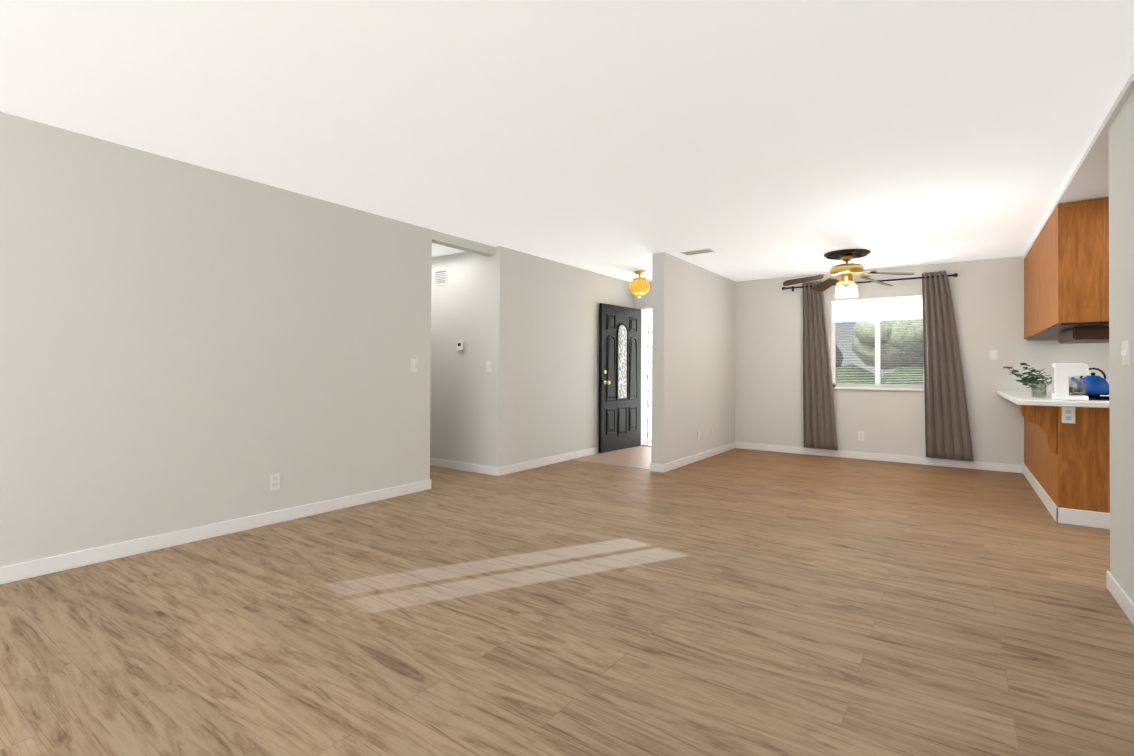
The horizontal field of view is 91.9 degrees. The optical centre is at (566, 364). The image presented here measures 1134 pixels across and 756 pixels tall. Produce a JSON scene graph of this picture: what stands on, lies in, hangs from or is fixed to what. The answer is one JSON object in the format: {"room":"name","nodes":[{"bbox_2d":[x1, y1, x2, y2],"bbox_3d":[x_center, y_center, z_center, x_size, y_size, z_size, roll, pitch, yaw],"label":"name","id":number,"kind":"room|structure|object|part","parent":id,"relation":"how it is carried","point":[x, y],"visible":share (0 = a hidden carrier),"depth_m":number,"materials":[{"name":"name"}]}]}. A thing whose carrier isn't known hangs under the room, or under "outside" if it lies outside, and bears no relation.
{"room":"living room","nodes":[
{"label":"living room","id":0,"kind":"room"},
{"bbox_2d":[0,111,431,566],"bbox_3d":[-3.290,-0.095,2.419,0.120,2.440,6.800,0,-1,35],"label":"wall","id":1,"kind":"structure","parent":0,"point":[184,345],"depth_m":3.51,"materials":[{"name":"white paint"}]},
{"bbox_2d":[0,479,430,584],"bbox_3d":[-3.240,1.080,2.375,0.012,0.090,6.812,0,-1,35],"label":"baseboard","id":2,"kind":"structure","parent":1,"relation":"attached to","point":[36,568],"depth_m":3.50,"materials":[{"name":"white wood"}]},
{"bbox_2d":[270,473,279,490],"bbox_3d":[-2.113,0.848,3.975,0.008,0.116,0.072,0,-1,35],"label":"outlet","id":3,"kind":"object","parent":1,"relation":"attached to","point":[274,481],"visible":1,"depth_m":3.97,"materials":[{"name":"white plastic"}]},
{"bbox_2d":[410,359,416,371],"bbox_3d":[-1.391,0.002,4.995,0.014,0.116,0.072,0,-1,35],"label":"light switch","id":4,"kind":"object","parent":1,"relation":"attached to","point":[413,365],"visible":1,"depth_m":4.99,"materials":[{"name":"white plastic"}]},
{"bbox_2d":[432,230,493,255],"bbox_3d":[-1.075,-1.226,5.560,0.120,0.090,0.860,0,-1,35],"label":"wall","id":5,"kind":"structure","parent":0,"point":[452,241],"depth_m":5.51,"materials":[{"name":"white paint"}]},
{"bbox_2d":[430,246,508,466],"bbox_3d":[-1.701,-0.044,6.597,2.500,2.440,0.140,0,-1,35],"label":"wall","id":6,"kind":"structure","parent":0,"point":[469,393],"depth_m":6.06,"materials":[{"name":"white paint"}]},
{"bbox_2d":[434,268,447,285],"bbox_3d":[-1.461,-1.015,6.348,0.220,0.180,0.012,0,-1,35],"label":"air vent","id":7,"kind":"object","parent":6,"relation":"in","point":[440,276],"visible":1,"depth_m":6.34,"materials":[{"name":"white plastic"}]},
{"bbox_2d":[457,341,463,349],"bbox_3d":[-1.191,-0.216,6.139,0.100,0.100,0.024,0,-1,35],"label":"thermostat","id":8,"kind":"object","parent":6,"relation":"attached to","point":[460,345],"visible":0.96,"depth_m":6.12,"materials":[{"name":"white plastic"}]},
{"bbox_2d":[430,458,498,475],"bbox_3d":[-1.706,1.130,6.491,2.412,0.090,0.012,0,-1,35],"label":"baseboard","id":9,"kind":"structure","parent":6,"relation":"attached to","point":[477,468],"depth_m":6.07,"materials":[{"name":"white wood"}]},
{"bbox_2d":[486,361,491,371],"bbox_3d":[-0.839,0.014,5.893,0.072,0.116,0.014,0,-1,35],"label":"light switch","id":10,"kind":"object","parent":6,"relation":"attached to","point":[489,366],"visible":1,"depth_m":5.89,"materials":[{"name":"white plastic"}]},
{"bbox_2d":[0,438,1133,755],"bbox_3d":[-0.026,1.177,3.158,9.200,0.050,12.200,0,-1,35],"label":"floor","id":11,"kind":"structure","parent":0,"point":[742,602],"depth_m":2.40,"materials":[{"name":"brown wood"}]},
{"bbox_2d":[645,310,651,443],"bbox_3d":[1.809,0.014,8.336,1.790,2.400,0.770,0,-1,35],"label":"porch","id":12,"kind":"object","parent":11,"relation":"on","point":[648,390],"visible":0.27,"depth_m":9.07,"materials":[{"name":"white"}]},
{"bbox_2d":[1021,405,1109,528],"bbox_3d":[4.676,0.761,4.940,0.670,0.875,2.489,0,-1,35],"label":"base cabinet","id":13,"kind":"object","parent":11,"relation":"on","point":[1066,468],"depth_m":4.09,"materials":[{"name":"brown wood"}]},
{"bbox_2d":[997,391,1109,408],"bbox_3d":[4.570,0.302,4.980,0.930,0.040,2.556,0,-1,35],"label":"countertop","id":14,"kind":"structure","parent":13,"relation":"on","point":[1017,398],"depth_m":4.14,"materials":[{"name":"white stone"}]},
{"bbox_2d":[1003,363,1051,396],"bbox_3d":[4.019,0.127,4.689,0.468,0.294,0.389,0,-1,35],"label":"potted plant","id":15,"kind":"object","parent":14,"relation":"on","point":[1036,386],"visible":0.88,"depth_m":4.69,"materials":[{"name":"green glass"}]},
{"bbox_2d":[1031,380,1046,396],"bbox_3d":[4.012,0.201,4.668,0.100,0.145,0.100,0,-1,35],"label":"jar","id":16,"kind":"object","parent":14,"relation":"on","point":[1040,392],"depth_m":4.64,"materials":[{"name":"clear glass"}]},
{"bbox_2d":[1052,363,1088,400],"bbox_3d":[3.851,0.127,4.207,0.192,0.280,0.170,0,-1,35],"label":"coffee maker","id":17,"kind":"object","parent":14,"relation":"on","point":[1062,373],"visible":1,"depth_m":4.16,"materials":[{"name":"white plastic"}]},
{"bbox_3d":[3.774,0.118,4.262,0.002,0.200,0.120,0,-1,35],"label":"panel","id":18,"kind":"part","parent":17,"relation":"part of","materials":[{"name":"grey plastic"}]},
{"bbox_2d":[1069,393,1108,400],"bbox_3d":[4.386,0.262,4.434,0.500,0.027,0.750,0,-1,35],"label":"cooktop","id":19,"kind":"object","parent":14,"relation":"in","point":[1091,397],"depth_m":4.32,"materials":[{"name":"black metal"}]},
{"bbox_2d":[1072,367,1108,394],"bbox_3d":[4.423,0.135,4.648,0.255,0.228,0.210,0,-1,35],"label":"kettle","id":20,"kind":"object","parent":14,"relation":"on","point":[1096,385],"visible":0.75,"depth_m":4.57,"materials":[{"name":"blue metal"}]},
{"bbox_3d":[3.739,0.375,4.093,0.075,0.120,0.008,0,-1,35],"label":"plate","id":21,"kind":"part","parent":13,"relation":"part of","materials":[{"name":"white plastic"}]},
{"bbox_2d":[0,0,1133,281],"bbox_3d":[-0.155,-1.313,2.978,9.200,0.115,11.700,0,-1,35],"label":"ceiling","id":22,"kind":"structure","parent":0,"point":[624,140],"depth_m":2.79,"materials":[{"name":"white paint"}]},
{"bbox_2d":[629,270,650,297],"bbox_3d":[0.962,-1.065,7.266,0.280,0.347,0.273,0,-1,35],"label":"ceiling light","id":23,"kind":"object","parent":22,"relation":"hanging from","point":[639,286],"visible":1,"depth_m":7.18,"materials":[{"name":"yellow glass"}]},
{"bbox_3d":[0.962,-1.025,7.266,0.280,0.197,0.266,0,-1,35],"label":"glass","id":24,"kind":"part","parent":23,"relation":"part of","materials":[{"name":"orange"}]},
{"bbox_2d":[680,248,715,255],"bbox_3d":[1.444,-1.243,6.059,0.340,0.014,0.180,0,-1,35],"label":"ceiling vent","id":25,"kind":"object","parent":22,"relation":"in","point":[700,251],"visible":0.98,"depth_m":6.04,"materials":[{"name":"white plastic"}]},
{"bbox_2d":[783,249,914,298],"bbox_3d":[3.079,-0.994,6.035,1.274,0.488,1.239,0,-1,35],"label":"ceiling fan","id":26,"kind":"object","parent":22,"relation":"hanging from","point":[846,272],"visible":1,"depth_m":6.03,"materials":[{"name":"brown wood"}]},
{"bbox_3d":[2.663,-0.956,6.184,0.422,0.099,0.260,0,-1,35],"label":"blade","id":27,"kind":"part","parent":26,"relation":"part of","materials":[{"name":"brown wood"}]},
{"bbox_3d":[3.067,-0.950,6.520,0.348,0.099,0.386,0,-1,35],"label":"blade","id":28,"kind":"part","parent":26,"relation":"part of","materials":[{"name":"brown wood"}]},
{"bbox_3d":[3.045,-0.822,6.067,0.149,0.144,0.149,0,-1,35],"label":"lamp shade","id":29,"kind":"part","parent":26,"relation":"part of","materials":[{"name":"white glass"}]},
{"bbox_3d":[3.087,-0.821,6.126,0.149,0.144,0.149,0,-1,35],"label":"lamp shade","id":30,"kind":"part","parent":26,"relation":"part of","materials":[{"name":"white glass"}]},
{"bbox_3d":[3.097,-1.053,6.078,0.330,0.125,0.330,0,-1,35],"label":"motor","id":31,"kind":"part","parent":26,"relation":"part of","materials":[{"name":"gold metal"}]},
{"bbox_3d":[3.104,-0.822,6.024,0.149,0.144,0.149,0,-1,35],"label":"lamp shade","id":32,"kind":"part","parent":26,"relation":"part of","materials":[{"name":"white glass"}]},
{"bbox_3d":[3.510,-0.950,6.239,0.319,0.099,0.407,0,-1,35],"label":"blade","id":33,"kind":"part","parent":26,"relation":"part of","materials":[{"name":"brown wood"}]},
{"bbox_3d":[3.379,-0.956,5.730,0.432,0.099,0.225,0,-1,35],"label":"blade","id":34,"kind":"part","parent":26,"relation":"part of","materials":[{"name":"brown wood"}]},
{"bbox_2d":[507,248,633,465],"bbox_3d":[0.157,-0.027,7.183,0.140,2.440,2.960,0,-1,35],"label":"wall","id":35,"kind":"structure","parent":0,"point":[553,358],"depth_m":6.61,"materials":[{"name":"white paint"}]},
{"bbox_2d":[499,447,598,475],"bbox_3d":[0.137,1.146,7.021,0.012,0.090,2.980,0,-1,35],"label":"baseboard","id":36,"kind":"structure","parent":35,"relation":"attached to","point":[513,468],"depth_m":6.46,"materials":[{"name":"white wood"}]},
{"bbox_2d":[599,303,640,452],"bbox_3d":[0.768,0.181,7.775,0.054,2.018,0.990,0,-1,40],"label":"door","id":37,"kind":"structure","parent":35,"relation":"in","point":[613,442],"depth_m":7.71,"materials":[{"name":"black wood"}]},
{"bbox_2d":[606,408,614,434],"bbox_3d":[0.605,0.774,7.541,0.011,0.350,0.198,0,-1,40],"label":"panel","id":38,"kind":"object","parent":37,"relation":"attached to","point":[613,432],"depth_m":7.50,"materials":[{"name":"black wood"}]},
{"bbox_2d":[607,313,615,329],"bbox_3d":[0.613,-0.591,7.555,0.011,0.220,0.198,0,-1,40],"label":"panel","id":39,"kind":"object","parent":37,"relation":"attached to","point":[614,315],"depth_m":7.57,"materials":[{"name":"black wood"}]},
{"bbox_2d":[607,334,615,400],"bbox_3d":[0.609,0.039,7.548,0.011,0.920,0.198,0,-1,40],"label":"panel","id":40,"kind":"object","parent":37,"relation":"attached to","point":[613,337],"depth_m":7.61,"materials":[{"name":"black wood"}]},
{"bbox_2d":[605,316,626,397],"bbox_3d":[0.706,-0.099,7.607,0.086,1.128,0.562,0,-1,40],"label":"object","id":41,"kind":"structure","parent":37,"relation":"attached to","point":[622,375],"depth_m":7.70,"materials":[{"name":"clear glass"}]},
{"label":"door glass pane","id":42,"kind":"part","parent":41,"relation":"part of","materials":[{"name":"white glass"}]},
{"bbox_2d":[616,323,628,400],"bbox_3d":[0.789,-0.048,7.761,0.016,1.100,0.288,0,-1,40],"label":"panel","id":43,"kind":"object","parent":37,"relation":"attached to","point":[617,398],"depth_m":7.69,"materials":[{"name":"black"}]},
{"bbox_2d":[618,406,626,435],"bbox_3d":[0.782,0.792,7.754,0.011,0.420,0.218,0,-1,40],"label":"panel","id":44,"kind":"object","parent":37,"relation":"attached to","point":[623,434],"depth_m":7.75,"materials":[{"name":"black wood"}]},
{"bbox_2d":[629,406,636,430],"bbox_3d":[0.960,0.780,7.967,0.011,0.350,0.198,0,-1,40],"label":"panel","id":45,"kind":"object","parent":37,"relation":"attached to","point":[634,407],"depth_m":7.96,"materials":[{"name":"black wood"}]},
{"bbox_2d":[629,336,636,399],"bbox_3d":[0.964,0.045,7.974,0.011,0.920,0.198,0,-1,40],"label":"panel","id":46,"kind":"object","parent":37,"relation":"attached to","point":[633,398],"depth_m":7.92,"materials":[{"name":"black wood"}]},
{"bbox_2d":[629,317,636,332],"bbox_3d":[0.968,-0.585,7.980,0.011,0.220,0.198,0,-1,40],"label":"panel","id":47,"kind":"object","parent":37,"relation":"attached to","point":[630,330],"depth_m":7.95,"materials":[{"name":"black wood"}]},
{"bbox_2d":[571,446,650,469],"bbox_3d":[0.985,1.196,7.218,1.170,0.004,1.680,0,-1,35],"label":"floor","id":48,"kind":"structure","parent":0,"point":[639,457],"depth_m":6.99,"materials":[{"name":"beige tile"}]},
{"bbox_2d":[634,295,640,308],"bbox_3d":[1.082,-0.011,8.268,0.120,2.440,0.120,0,-1,35],"label":"wall","id":49,"kind":"structure","parent":0,"point":[637,302],"depth_m":8.23,"materials":[{"name":"white paint"}]},
{"bbox_2d":[640,308,645,444],"bbox_3d":[1.135,0.179,8.222,0.020,2.060,0.130,0,-1,35],"label":"door frame","id":50,"kind":"structure","parent":49,"relation":"attached to","point":[643,331],"depth_m":8.22,"materials":[{"name":"white wood"}]},
{"bbox_2d":[641,281,651,307],"bbox_3d":[1.542,-1.041,7.958,0.990,0.380,0.120,0,-1,35],"label":"wall","id":51,"kind":"structure","parent":0,"point":[646,300],"depth_m":8.13,"materials":[{"name":"white paint"}]},
{"bbox_2d":[651,252,734,463],"bbox_3d":[1.742,-0.018,7.148,0.150,2.440,2.530,0,-1,35],"label":"wall","id":52,"kind":"structure","parent":0,"point":[693,349],"depth_m":6.68,"materials":[{"name":"white paint"}]},
{"bbox_2d":[650,463,664,472],"bbox_3d":[1.002,1.142,6.098,0.174,0.090,0.012,0,-1,35],"label":"baseboard","id":53,"kind":"structure","parent":52,"relation":"attached to","point":[654,467],"depth_m":6.09,"materials":[{"name":"white wood"}]},
{"bbox_2d":[664,442,735,472],"bbox_3d":[1.766,1.156,7.041,0.012,0.090,2.410,0,-1,35],"label":"baseboard","id":54,"kind":"structure","parent":52,"relation":"attached to","point":[692,458],"depth_m":6.83,"materials":[{"name":"white wood"}]},
{"bbox_2d":[735,256,1108,464],"bbox_3d":[4.696,-0.006,6.538,5.380,2.440,0.120,0,-1,35],"label":"wall","id":55,"kind":"structure","parent":0,"point":[987,295],"depth_m":6.82,"materials":[{"name":"white paint"}]},
{"bbox_2d":[858,431,863,439],"bbox_3d":[3.795,0.914,7.082,0.072,0.116,0.008,0,-1,35],"label":"outlet","id":56,"kind":"object","parent":55,"relation":"attached to","point":[860,435],"visible":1,"depth_m":7.08,"materials":[{"name":"white plastic"}]},
{"bbox_2d":[831,295,923,388],"bbox_3d":[3.980,-0.281,7.034,1.082,1.151,0.101,0,-1,35],"label":"window","id":57,"kind":"structure","parent":55,"relation":"in","point":[831,320],"depth_m":7.03,"materials":[{"name":"white plastic"}]},
{"bbox_2d":[832,296,923,384],"bbox_3d":[3.966,-0.302,7.014,1.060,1.097,0.040,0,-1,35],"label":"window blinds","id":58,"kind":"object","parent":57,"relation":"attached to","point":[894,311],"visible":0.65,"depth_m":7.01,"materials":[{"name":"white plastic"}]},
{"bbox_2d":[833,387,923,390],"bbox_3d":[3.953,0.307,6.994,1.120,0.025,0.085,0,-1,35],"label":"window sill","id":59,"kind":"structure","parent":55,"relation":"attached to","point":[896,389],"depth_m":6.94,"materials":[{"name":"white wood"}]},
{"bbox_2d":[736,442,1022,472],"bbox_3d":[3.784,1.169,7.085,3.234,0.090,0.012,0,-1,35],"label":"baseboard","id":60,"kind":"structure","parent":55,"relation":"attached to","point":[1014,468],"depth_m":6.90,"materials":[{"name":"white wood"}]},
{"bbox_2d":[989,350,996,359],"bbox_3d":[4.903,-0.117,6.311,0.072,0.116,0.014,0,-1,35],"label":"light switch","id":61,"kind":"object","parent":55,"relation":"attached to","point":[992,354],"visible":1,"depth_m":6.32,"materials":[{"name":"white plastic"}]},
{"bbox_2d":[1024,197,1108,340],"bbox_3d":[4.555,-0.752,5.054,0.338,0.900,2.476,0,-1,35],"label":"wall cabinet","id":62,"kind":"object","parent":55,"relation":"attached to","point":[1066,268],"depth_m":4.11,"materials":[{"name":"brown wood"}]},
{"bbox_2d":[1058,326,1108,343],"bbox_3d":[4.384,-0.243,4.448,0.520,0.099,0.760,0,-1,35],"label":"hood","id":63,"kind":"object","parent":62,"relation":"attached to","point":[1081,334],"depth_m":4.27,"materials":[{"name":"brown metal"}]},
{"bbox_2d":[1109,90,1133,601],"bbox_3d":[0.780,-0.095,-0.147,0.120,2.440,7.300,0,-1,35],"label":"wall","id":64,"kind":"structure","parent":0,"point":[1121,246],"depth_m":2.66,"materials":[{"name":"white paint"}]},
{"bbox_2d":[1107,571,1133,624],"bbox_3d":[0.723,1.080,-0.115,0.012,0.090,7.312,0,-1,35],"label":"baseboard","id":65,"kind":"structure","parent":64,"relation":"attached to","point":[1122,598],"depth_m":2.63,"materials":[{"name":"white wood"}]},
{"bbox_2d":[1121,340,1129,364],"bbox_3d":[2.628,-0.057,2.588,0.014,0.116,0.115,0,-1,35],"label":"light switch","id":66,"kind":"object","parent":64,"relation":"attached to","point":[1125,352],"visible":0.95,"depth_m":2.57,"materials":[{"name":"white plastic"}]},
{"label":"outside","id":67,"kind":"structure","parent":0,"visible":0},
{"bbox_2d":[836,300,923,384],"bbox_3d":[24.424,3.707,44.743,120.000,18.000,84.800,0,-1,35],"label":"yard","id":68,"kind":"structure","parent":67,"point":[896,364],"depth_m":10.71,"materials":[{"name":"green plant"}]},
{"bbox_3d":[9.443,0.071,22.522,3.395,3.023,3.536,0,-1,35],"label":"tree crown","id":69,"kind":"part","parent":68,"relation":"part of","materials":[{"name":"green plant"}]},
{"bbox_3d":[6.880,-0.651,11.229,1.986,1.498,2.017,0,-1,35],"label":"tree crown","id":70,"kind":"part","parent":68,"relation":"part of","materials":[{"name":"green plant"}]},
{"bbox_3d":[3.098,-1.052,7.554,0.016,0.016,0.084,0,-1,35],"label":"curtain bracket","id":71,"kind":"object","parent":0,"visible":0},
{"bbox_2d":[785,274,952,288],"bbox_3d":[3.781,-1.057,7.021,1.890,0.022,0.022,0,-1,35],"label":"curtain rod","id":72,"kind":"object","parent":71,"relation":"attached to","point":[877,280],"visible":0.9,"depth_m":6.84,"materials":[{"name":"black metal"}]},
{"bbox_2d":[802,281,837,449],"bbox_3d":[3.362,-0.002,7.300,0.442,2.231,0.086,0,-1,35],"label":"curtain","id":73,"kind":"object","parent":72,"relation":"hanging from","point":[819,426],"visible":0.9,"depth_m":7.32,"materials":[{"name":"grey fabric"}]},
{"bbox_2d":[922,270,972,460],"bbox_3d":[4.497,-0.003,6.499,0.501,2.231,0.086,0,-1,35],"label":"curtain","id":74,"kind":"object","parent":72,"relation":"hanging from","point":[947,432],"visible":1,"depth_m":6.52,"materials":[{"name":"grey fabric"}]}
]}

